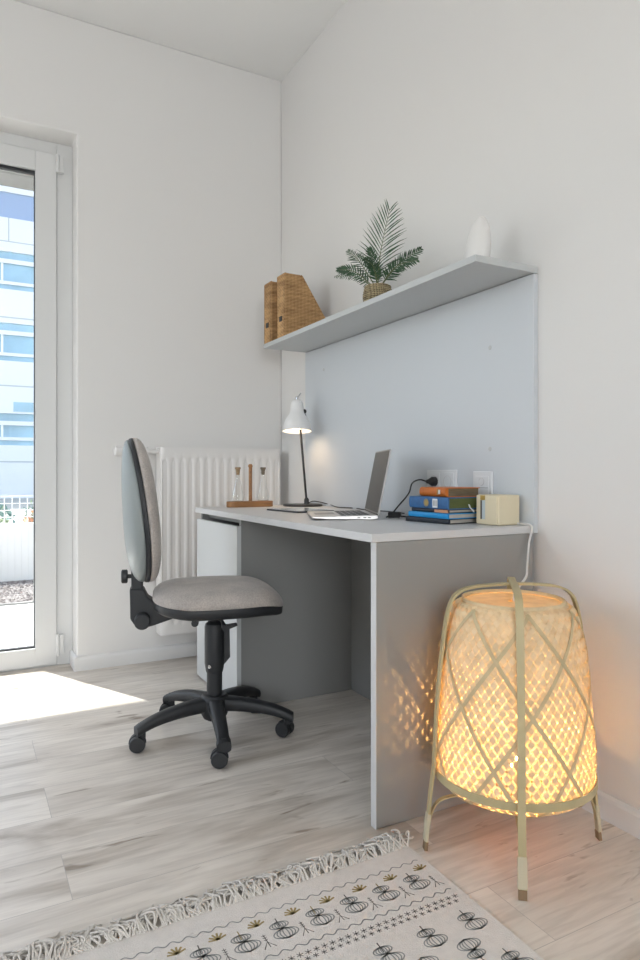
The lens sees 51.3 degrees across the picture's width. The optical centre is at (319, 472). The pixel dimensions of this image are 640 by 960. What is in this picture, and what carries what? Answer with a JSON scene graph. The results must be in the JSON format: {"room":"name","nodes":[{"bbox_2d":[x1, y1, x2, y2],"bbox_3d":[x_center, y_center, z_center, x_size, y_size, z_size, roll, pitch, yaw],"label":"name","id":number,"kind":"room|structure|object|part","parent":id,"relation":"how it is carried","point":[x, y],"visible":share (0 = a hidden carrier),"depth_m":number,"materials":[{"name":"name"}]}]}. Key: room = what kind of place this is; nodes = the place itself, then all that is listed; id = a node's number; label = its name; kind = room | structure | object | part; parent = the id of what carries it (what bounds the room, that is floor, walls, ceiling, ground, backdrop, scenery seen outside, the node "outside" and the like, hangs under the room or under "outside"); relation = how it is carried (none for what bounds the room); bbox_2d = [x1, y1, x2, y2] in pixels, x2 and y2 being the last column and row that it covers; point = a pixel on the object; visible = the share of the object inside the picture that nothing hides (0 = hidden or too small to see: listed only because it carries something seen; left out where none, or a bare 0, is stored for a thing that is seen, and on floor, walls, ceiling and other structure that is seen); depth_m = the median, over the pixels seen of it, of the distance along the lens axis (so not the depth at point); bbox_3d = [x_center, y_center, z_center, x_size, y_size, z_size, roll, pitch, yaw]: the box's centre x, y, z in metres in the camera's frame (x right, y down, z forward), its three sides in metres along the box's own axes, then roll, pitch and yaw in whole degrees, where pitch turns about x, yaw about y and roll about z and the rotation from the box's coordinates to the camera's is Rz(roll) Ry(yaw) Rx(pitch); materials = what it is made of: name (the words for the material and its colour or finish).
{"room":"home office","nodes":[
{"label":"home office","id":0,"kind":"room"},
{"bbox_2d":[0,0,280,655],"bbox_3d":[-2.174,-0.551,2.648,4.300,3.034,0.320,0,0,-28],"label":"wall","id":1,"kind":"structure","parent":0,"point":[176,154],"depth_m":3.18,"materials":[{"name":"white paint"}]},
{"bbox_2d":[0,170,33,190],"bbox_3d":[-1.813,-1.704,3.352,11.000,0.220,0.580,0,0,-28],"label":"balcony slab","id":2,"kind":"object","parent":1,"relation":"attached to","point":[7,178],"depth_m":3.64,"materials":[{"name":"grey concrete"}]},
{"bbox_2d":[0,131,71,671],"bbox_3d":[-1.943,-0.319,2.770,1.723,2.456,0.102,0,0,-28],"label":"door","id":3,"kind":"structure","parent":1,"relation":"in","point":[50,164],"depth_m":3.10,"materials":[{"name":"white plastic"}]},
{"bbox_2d":[69,649,76,671],"bbox_3d":[-1.144,0.873,3.089,0.014,0.066,0.154,0,0,-28],"label":"baseboard reveal","id":4,"kind":"structure","parent":1,"relation":"attached to","point":[72,656],"depth_m":3.07,"materials":[{"name":"white paint"}]},
{"bbox_2d":[77,642,196,671],"bbox_3d":[-0.652,0.873,3.273,1.027,0.066,0.014,0,0,-28],"label":"baseboard","id":5,"kind":"structure","parent":1,"relation":"attached to","point":[135,656],"depth_m":3.15,"materials":[{"name":"white"}]},
{"bbox_2d":[114,446,279,635],"bbox_3d":[-0.588,0.323,3.259,0.820,0.888,0.099,0,0,-28],"label":"radiator","id":6,"kind":"object","parent":1,"relation":"attached to","point":[187,479],"visible":0.57,"depth_m":3.19,"materials":[{"name":"white metal"}]},
{"bbox_3d":[-0.494,0.325,3.299,0.613,0.885,0.074,0,0,-28],"label":"panel","id":7,"kind":"part","parent":6,"relation":"part of","materials":[{"name":"white metal"}]},
{"bbox_2d":[15,0,346,80],"bbox_3d":[-0.129,-2.128,-0.851,4.600,0.120,8.420,0,0,-28],"label":"ceiling","id":8,"kind":"structure","parent":0,"point":[266,38],"depth_m":3.08,"materials":[{"name":"white paint"}]},
{"bbox_2d":[0,656,639,959],"bbox_3d":[-0.162,0.936,-0.790,4.000,0.060,7.960,0,0,-28],"label":"floor","id":9,"kind":"structure","parent":0,"point":[93,829],"depth_m":1.71,"materials":[{"name":"grey wood"}]},
{"bbox_2d":[121,438,293,768],"bbox_3d":[-0.380,0.395,2.275,0.576,1.020,0.523,0,0,-14],"label":"office chair","id":10,"kind":"object","parent":9,"relation":"on","point":[212,599],"visible":1,"depth_m":2.16,"materials":[{"name":"grey fabric"}]},
{"bbox_3d":[-0.647,0.348,2.227,0.035,0.046,0.046,0,0,-14],"label":"height knob","id":11,"kind":"part","parent":10,"relation":"part of","materials":[{"name":"black plastic"}]},
{"bbox_3d":[-0.597,0.488,2.239,0.052,0.052,0.150,0,0,-14],"label":"tension knob","id":12,"kind":"part","parent":10,"relation":"part of","materials":[{"name":"black plastic"}]},
{"bbox_2d":[133,438,160,581],"bbox_3d":[-0.582,0.125,2.243,0.091,0.480,0.385,0,0,-14],"label":"backrest cushion","id":13,"kind":"object","parent":10,"relation":"on","point":[146,519],"depth_m":2.07,"materials":[{"name":"grey fabric"}]},
{"bbox_3d":[-0.492,0.814,2.220,0.244,0.088,0.054,0,0,-31],"label":"leg","id":14,"kind":"part","parent":10,"relation":"part of","materials":[{"name":"black plastic"}]},
{"bbox_3d":[-0.476,0.814,2.398,0.244,0.088,0.054,0,0,42],"label":"leg","id":15,"kind":"part","parent":10,"relation":"part of","materials":[{"name":"black plastic"}]},
{"bbox_3d":[-0.415,0.488,2.215,0.024,0.023,0.136,0,0,-10],"label":"tilt knob","id":16,"kind":"part","parent":10,"relation":"part of","materials":[{"name":"black plastic"}]},
{"bbox_2d":[152,575,282,610],"bbox_3d":[-0.352,0.415,2.301,0.440,0.086,0.428,0,0,-14],"label":"seat cushion","id":17,"kind":"object","parent":10,"relation":"on","point":[224,592],"depth_m":2.15,"materials":[{"name":"grey fabric"}]},
{"bbox_3d":[-0.327,0.814,2.153,0.054,0.088,0.245,0,0,-14],"label":"leg","id":18,"kind":"part","parent":10,"relation":"part of","materials":[{"name":"black plastic"}]},
{"bbox_3d":[-0.326,0.484,2.160,0.020,0.026,0.167,0,0,-20],"label":"lever","id":19,"kind":"part","parent":10,"relation":"part of","materials":[{"name":"black plastic"}]},
{"bbox_3d":[-0.299,0.814,2.433,0.054,0.088,0.244,0,0,26],"label":"leg","id":20,"kind":"part","parent":10,"relation":"part of","materials":[{"name":"black plastic"}]},
{"bbox_3d":[-0.214,0.814,2.291,0.244,0.088,0.054,0,0,3],"label":"leg","id":21,"kind":"part","parent":10,"relation":"part of","materials":[{"name":"black plastic"}]},
{"bbox_2d":[0,829,543,959],"bbox_3d":[0.006,0.888,0.738,1.259,0.036,1.494,0,0,-28],"label":"patterned rug","id":22,"kind":"object","parent":9,"relation":"on","point":[393,904],"visible":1,"depth_m":1.33,"materials":[{"name":"beige fabric"}]},
{"bbox_2d":[197,513,350,702],"bbox_3d":[-0.198,0.542,2.865,0.528,0.726,0.490,0,0,-28],"label":"base cabinet","id":23,"kind":"object","parent":9,"relation":"on","point":[304,650],"visible":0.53,"depth_m":2.66,"materials":[{"name":"grey laminate"}]},
{"bbox_3d":[-0.423,0.551,2.744,0.018,0.690,0.488,0,0,-28],"label":"door","id":24,"kind":"part","parent":23,"relation":"part of","materials":[{"name":"grey laminate"}]},
{"bbox_2d":[195,505,532,829],"bbox_3d":[0.034,0.530,2.449,0.558,0.749,1.450,0,0,-28],"label":"desk","id":25,"kind":"object","parent":9,"relation":"on","point":[405,574],"visible":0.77,"depth_m":1.76,"materials":[{"name":"grey laminate"}]},
{"bbox_2d":[226,464,272,507],"bbox_3d":[-0.316,0.059,3.002,0.220,0.193,0.060,0,0,-28],"label":"wooden stand","id":26,"kind":"object","parent":25,"relation":"on","point":[232,504],"visible":1,"depth_m":2.99,"materials":[{"name":"brown wood"}]},
{"bbox_2d":[235,467,240,474],"bbox_3d":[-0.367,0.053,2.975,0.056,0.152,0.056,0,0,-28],"label":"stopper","id":27,"kind":"object","parent":26,"relation":"on","point":[236,468],"visible":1,"depth_m":2.97,"materials":[{"name":"beige wood"}]},
{"bbox_3d":[-0.314,0.055,3.003,0.015,0.150,0.016,0,0,-28],"label":"post","id":28,"kind":"part","parent":26,"relation":"part of","materials":[{"name":"brown wood"}]},
{"bbox_2d":[260,467,265,474],"bbox_3d":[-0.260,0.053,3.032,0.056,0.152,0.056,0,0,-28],"label":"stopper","id":29,"kind":"object","parent":26,"relation":"on","point":[261,468],"visible":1,"depth_m":3.02,"materials":[{"name":"brown wood"}]},
{"bbox_2d":[267,507,333,512],"bbox_3d":[-0.081,0.152,2.680,0.170,0.007,0.240,0,0,-34],"label":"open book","id":30,"kind":"object","parent":25,"relation":"on","point":[300,509],"visible":0.89,"depth_m":2.66,"materials":[{"name":"white paper"}]},
{"bbox_2d":[282,393,404,513],"bbox_3d":[0.066,-0.107,2.803,0.190,0.526,0.812,0,0,-28],"label":"desk lamp","id":31,"kind":"object","parent":25,"relation":"on","point":[296,422],"visible":0.95,"depth_m":3.05,"materials":[{"name":"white metal"}]},
{"bbox_3d":[-0.106,-0.259,3.065,0.136,0.155,0.135,0,0,-28],"label":"lamp shade","id":32,"kind":"part","parent":31,"relation":"part of","materials":[{"name":"white metal"}]},
{"bbox_3d":[0.140,0.143,2.785,0.066,0.023,0.712,0,0,-28],"label":"cord","id":33,"kind":"part","parent":31,"relation":"part of","materials":[{"name":"plastic"}]},
{"bbox_2d":[307,449,391,519],"bbox_3d":[0.093,0.040,2.326,0.263,0.231,0.305,0,0,-4],"label":"laptop","id":34,"kind":"object","parent":25,"relation":"on","point":[382,458],"visible":1,"depth_m":2.27,"materials":[{"name":"silver metal"}]},
{"bbox_3d":[0.201,0.031,2.334,0.047,0.215,0.305,0,0,-4],"label":"screen lid","id":35,"kind":"part","parent":34,"relation":"part of","materials":[{"name":"grey metal"}]},
{"bbox_3d":[0.360,0.542,2.363,0.018,0.726,0.938,0,0,-28],"label":"panel","id":36,"kind":"part","parent":25,"relation":"part of","materials":[{"name":"grey laminate"}]},
{"bbox_2d":[388,512,405,517],"bbox_3d":[0.312,0.145,2.259,0.168,0.020,0.028,0,0,24],"label":"plug adapter","id":37,"kind":"object","parent":25,"relation":"on","point":[395,514],"visible":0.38,"depth_m":2.27,"materials":[{"name":"black plastic"}]},
{"bbox_2d":[386,477,437,517],"bbox_3d":[0.308,0.084,2.277,0.215,0.136,0.035,0,0,-28],"label":"charger","id":38,"kind":"object","parent":25,"relation":"on","point":[433,481],"visible":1,"depth_m":2.31,"materials":[{"name":"black plastic"}]},
{"bbox_2d":[406,516,476,523],"bbox_3d":[0.390,0.148,2.098,0.150,0.016,0.186,0,0,-36],"label":"book","id":39,"kind":"object","parent":25,"relation":"on","point":[408,518],"visible":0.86,"depth_m":2.03,"materials":[{"name":"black paper"}]},
{"bbox_2d":[408,511,476,518],"bbox_3d":[0.393,0.131,2.088,0.146,0.016,0.183,0,0,-32],"label":"book","id":40,"kind":"object","parent":39,"relation":"on","point":[410,513],"visible":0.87,"depth_m":2.02,"materials":[{"name":"blue paper"}]},
{"bbox_2d":[412,507,476,512],"bbox_3d":[0.396,0.117,2.090,0.146,0.012,0.172,0,0,-31],"label":"book","id":41,"kind":"object","parent":40,"relation":"on","point":[413,508],"visible":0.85,"depth_m":2.02,"materials":[{"name":"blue paper"}]},
{"bbox_2d":[409,496,476,511],"bbox_3d":[0.395,0.098,2.082,0.153,0.046,0.187,0,0,-31],"label":"book","id":42,"kind":"object","parent":41,"relation":"on","point":[447,503],"visible":0.96,"depth_m":2.02,"materials":[{"name":"blue paper"}]},
{"bbox_2d":[419,487,479,496],"bbox_3d":[0.404,0.061,2.087,0.135,0.028,0.135,0,0,-26],"label":"book","id":43,"kind":"object","parent":42,"relation":"on","point":[424,491],"visible":0.98,"depth_m":2.04,"materials":[{"name":"orange paper"}]},
{"bbox_3d":[0.377,0.542,1.825,0.543,0.726,0.024,0,0,-28],"label":"panel","id":44,"kind":"part","parent":25,"relation":"part of","materials":[{"name":"grey laminate"}]},
{"bbox_2d":[477,494,518,525],"bbox_3d":[0.531,0.111,1.993,0.092,0.088,0.090,0,0,-31],"label":"box","id":45,"kind":"object","parent":25,"relation":"on","point":[492,509],"visible":1,"depth_m":1.96,"materials":[{"name":"beige plastic"}]},
{"bbox_3d":[0.494,0.112,1.970,0.004,0.085,0.082,0,0,-31],"label":"plate","id":46,"kind":"part","parent":45,"relation":"part of","materials":[{"name":"beige plastic"}]},
{"bbox_2d":[423,522,601,900],"bbox_3d":[0.521,0.527,1.678,0.384,0.758,0.530,0,0,44],"label":"floor lamp","id":47,"kind":"object","parent":9,"relation":"on","point":[536,645],"visible":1,"depth_m":1.48,"materials":[{"name":"beige wicker"}]},
{"bbox_3d":[0.470,0.542,1.625,0.378,0.463,0.378,0,0,-28],"label":"lamp shade","id":48,"kind":"part","parent":47,"relation":"part of","materials":[{"name":"beige wicker"}]},
{"bbox_3d":[0.549,0.400,1.804,0.070,0.503,0.391,0,0,14],"label":"cord","id":49,"kind":"part","parent":47,"relation":"part of","materials":[{"name":"white plastic"}]},
{"bbox_2d":[281,0,639,809],"bbox_3d":[1.766,-0.551,0.164,0.300,3.034,8.420,0,0,-28],"label":"wall","id":50,"kind":"structure","parent":0,"point":[523,116],"depth_m":1.95,"materials":[{"name":"white paint"}]},
{"bbox_2d":[264,254,537,352],"bbox_3d":[0.186,-0.592,2.542,0.238,0.020,1.471,0,0,-28],"label":"wall shelf","id":51,"kind":"object","parent":50,"relation":"attached to","point":[474,274],"visible":0.89,"depth_m":2.26,"materials":[{"name":"grey laminate"}]},
{"bbox_2d":[264,281,276,343],"bbox_3d":[-0.148,-0.741,3.151,0.224,0.282,0.083,0,0,-28],"label":"magazine file","id":52,"kind":"object","parent":51,"relation":"on","point":[270,289],"visible":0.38,"depth_m":3.08,"materials":[{"name":"brown wicker"}]},
{"bbox_2d":[277,272,324,337],"bbox_3d":[-0.078,-0.741,3.021,0.224,0.282,0.088,0,0,-28],"label":"magazine file","id":53,"kind":"object","parent":51,"relation":"on","point":[297,307],"visible":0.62,"depth_m":2.96,"materials":[{"name":"brown wicker"}]},
{"bbox_2d":[334,199,422,301],"bbox_3d":[0.175,-0.797,2.495,0.226,0.388,0.572,0,0,-28],"label":"potted palm","id":54,"kind":"object","parent":51,"relation":"on","point":[372,290],"visible":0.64,"depth_m":2.44,"materials":[{"name":"green plant"}]},
{"bbox_2d":[363,283,391,301],"bbox_3d":[0.214,-0.647,2.478,0.114,0.090,0.114,0,0,-28],"label":"pot","id":55,"kind":"object","parent":54,"relation":"on","point":[372,290],"depth_m":2.43,"materials":[{"name":"beige wicker"}]},
{"bbox_2d":[464,216,490,258],"bbox_3d":[0.475,-0.686,2.014,0.064,0.168,0.100,0,0,-28],"label":"ceramic vase","id":56,"kind":"object","parent":51,"relation":"on","point":[479,238],"visible":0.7,"depth_m":1.98,"materials":[{"name":"white ceramic"}]},
{"bbox_2d":[305,274,537,532],"bbox_3d":[0.283,-0.201,2.594,0.018,0.758,1.471,0,0,-28],"label":"wall panel","id":57,"kind":"object","parent":50,"relation":"attached to","point":[453,385],"visible":0.89,"depth_m":2.35,"materials":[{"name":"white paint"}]},
{"bbox_2d":[427,470,457,486],"bbox_3d":[0.421,0.032,2.306,0.012,0.080,0.158,0,0,-28],"label":"wall socket","id":58,"kind":"object","parent":57,"relation":"attached to","point":[446,478],"visible":0.62,"depth_m":2.28,"materials":[{"name":"white plastic"}]},
{"bbox_2d":[473,471,492,493],"bbox_3d":[0.519,0.040,2.123,0.013,0.086,0.086,0,0,-28],"label":"wall socket","id":59,"kind":"object","parent":57,"relation":"attached to","point":[482,479],"visible":0.76,"depth_m":2.11,"materials":[{"name":"white plastic"}]},
{"bbox_2d":[581,789,639,838],"bbox_3d":[2.057,0.873,-0.712,0.014,0.066,6.000,0,0,-28],"label":"baseboard","id":60,"kind":"structure","parent":50,"relation":"attached to","point":[616,812],"depth_m":1.70,"materials":[{"name":"white"}]},
{"label":"outside","id":61,"kind":"structure","parent":0,"visible":0},
{"bbox_2d":[0,498,32,522],"bbox_3d":[-15.125,1.016,31.377,80.000,0.100,56.800,0,0,-28],"label":"ground","id":62,"kind":"structure","parent":61,"point":[7,500],"depth_m":18.79,"materials":[{"name":"grey"}]},
{"bbox_2d":[0,502,15,522],"bbox_3d":[-3.278,0.606,6.416,0.756,0.745,0.649,0,0,-28],"label":"shrub","id":63,"kind":"object","parent":62,"relation":"on","point":[9,513],"visible":0.09,"depth_m":6.49,"materials":[{"name":"green plant"}]},
{"bbox_2d":[0,495,32,581],"bbox_3d":[-3.151,0.635,5.637,11.000,0.860,0.068,0,0,-28],"label":"fence","id":64,"kind":"object","parent":62,"relation":"on","point":[16,539],"visible":0.06,"depth_m":5.87,"materials":[{"name":"white metal"}]},
{"bbox_3d":[-3.151,0.757,5.637,11.000,0.615,0.068,0,0,-28],"label":"panel","id":65,"kind":"part","parent":64,"relation":"part of","materials":[{"name":"white metal"}]},
{"bbox_3d":[-2.712,0.328,5.877,8.000,0.245,0.008,0,0,-28],"label":"panel","id":66,"kind":"part","parent":64,"relation":"part of","materials":[{"name":"white"}]},
{"bbox_2d":[0,579,32,603],"bbox_3d":[-2.748,0.988,5.096,13.000,0.116,1.221,0,0,-28],"label":"gravel bed","id":67,"kind":"object","parent":62,"relation":"on","point":[21,590],"visible":0.19,"depth_m":5.25,"materials":[{"name":"grey gravel"}]},
{"bbox_2d":[0,185,33,497],"bbox_3d":[-13.423,-6.034,28.199,40.000,14.000,8.010,0,0,-28],"label":"office building","id":68,"kind":"structure","parent":62,"relation":"on","point":[16,204],"depth_m":24.83,"materials":[{"name":"white"}]},
{"bbox_3d":[-10.763,-2.434,25.098,1.440,0.360,0.030,0,0,-28],"label":"vent panel","id":69,"kind":"part","parent":68,"relation":"part of","materials":[{"name":"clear glass"}]},
{"bbox_2d":[17,510,32,522],"bbox_3d":[-2.999,0.673,7.413,0.775,0.609,0.550,0,0,-28],"label":"flowering shrub","id":70,"kind":"object","parent":62,"relation":"on","point":[25,518],"visible":0.02,"depth_m":7.25,"materials":[{"name":"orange plant"}]},
{"bbox_2d":[18,500,32,522],"bbox_3d":[-3.112,0.582,8.321,1.204,0.793,0.630,0,0,-28],"label":"shrub","id":71,"kind":"object","parent":62,"relation":"on","point":[31,500],"visible":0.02,"depth_m":8.04,"materials":[{"name":"green plant"}]},
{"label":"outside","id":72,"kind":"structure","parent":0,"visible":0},
{"bbox_2d":[0,603,32,648],"bbox_3d":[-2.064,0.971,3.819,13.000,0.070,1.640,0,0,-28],"label":"terrace","id":73,"kind":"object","parent":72,"point":[16,621],"depth_m":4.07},
{"bbox_2d":[0,601,32,605],"bbox_3d":[-2.458,0.965,4.555,13.000,0.082,0.030,0,0,-28],"label":"kerb","id":74,"kind":"object","parent":73,"relation":"attached to","point":[26,602],"depth_m":4.71,"materials":[{"name":"grey concrete"}]}
]}

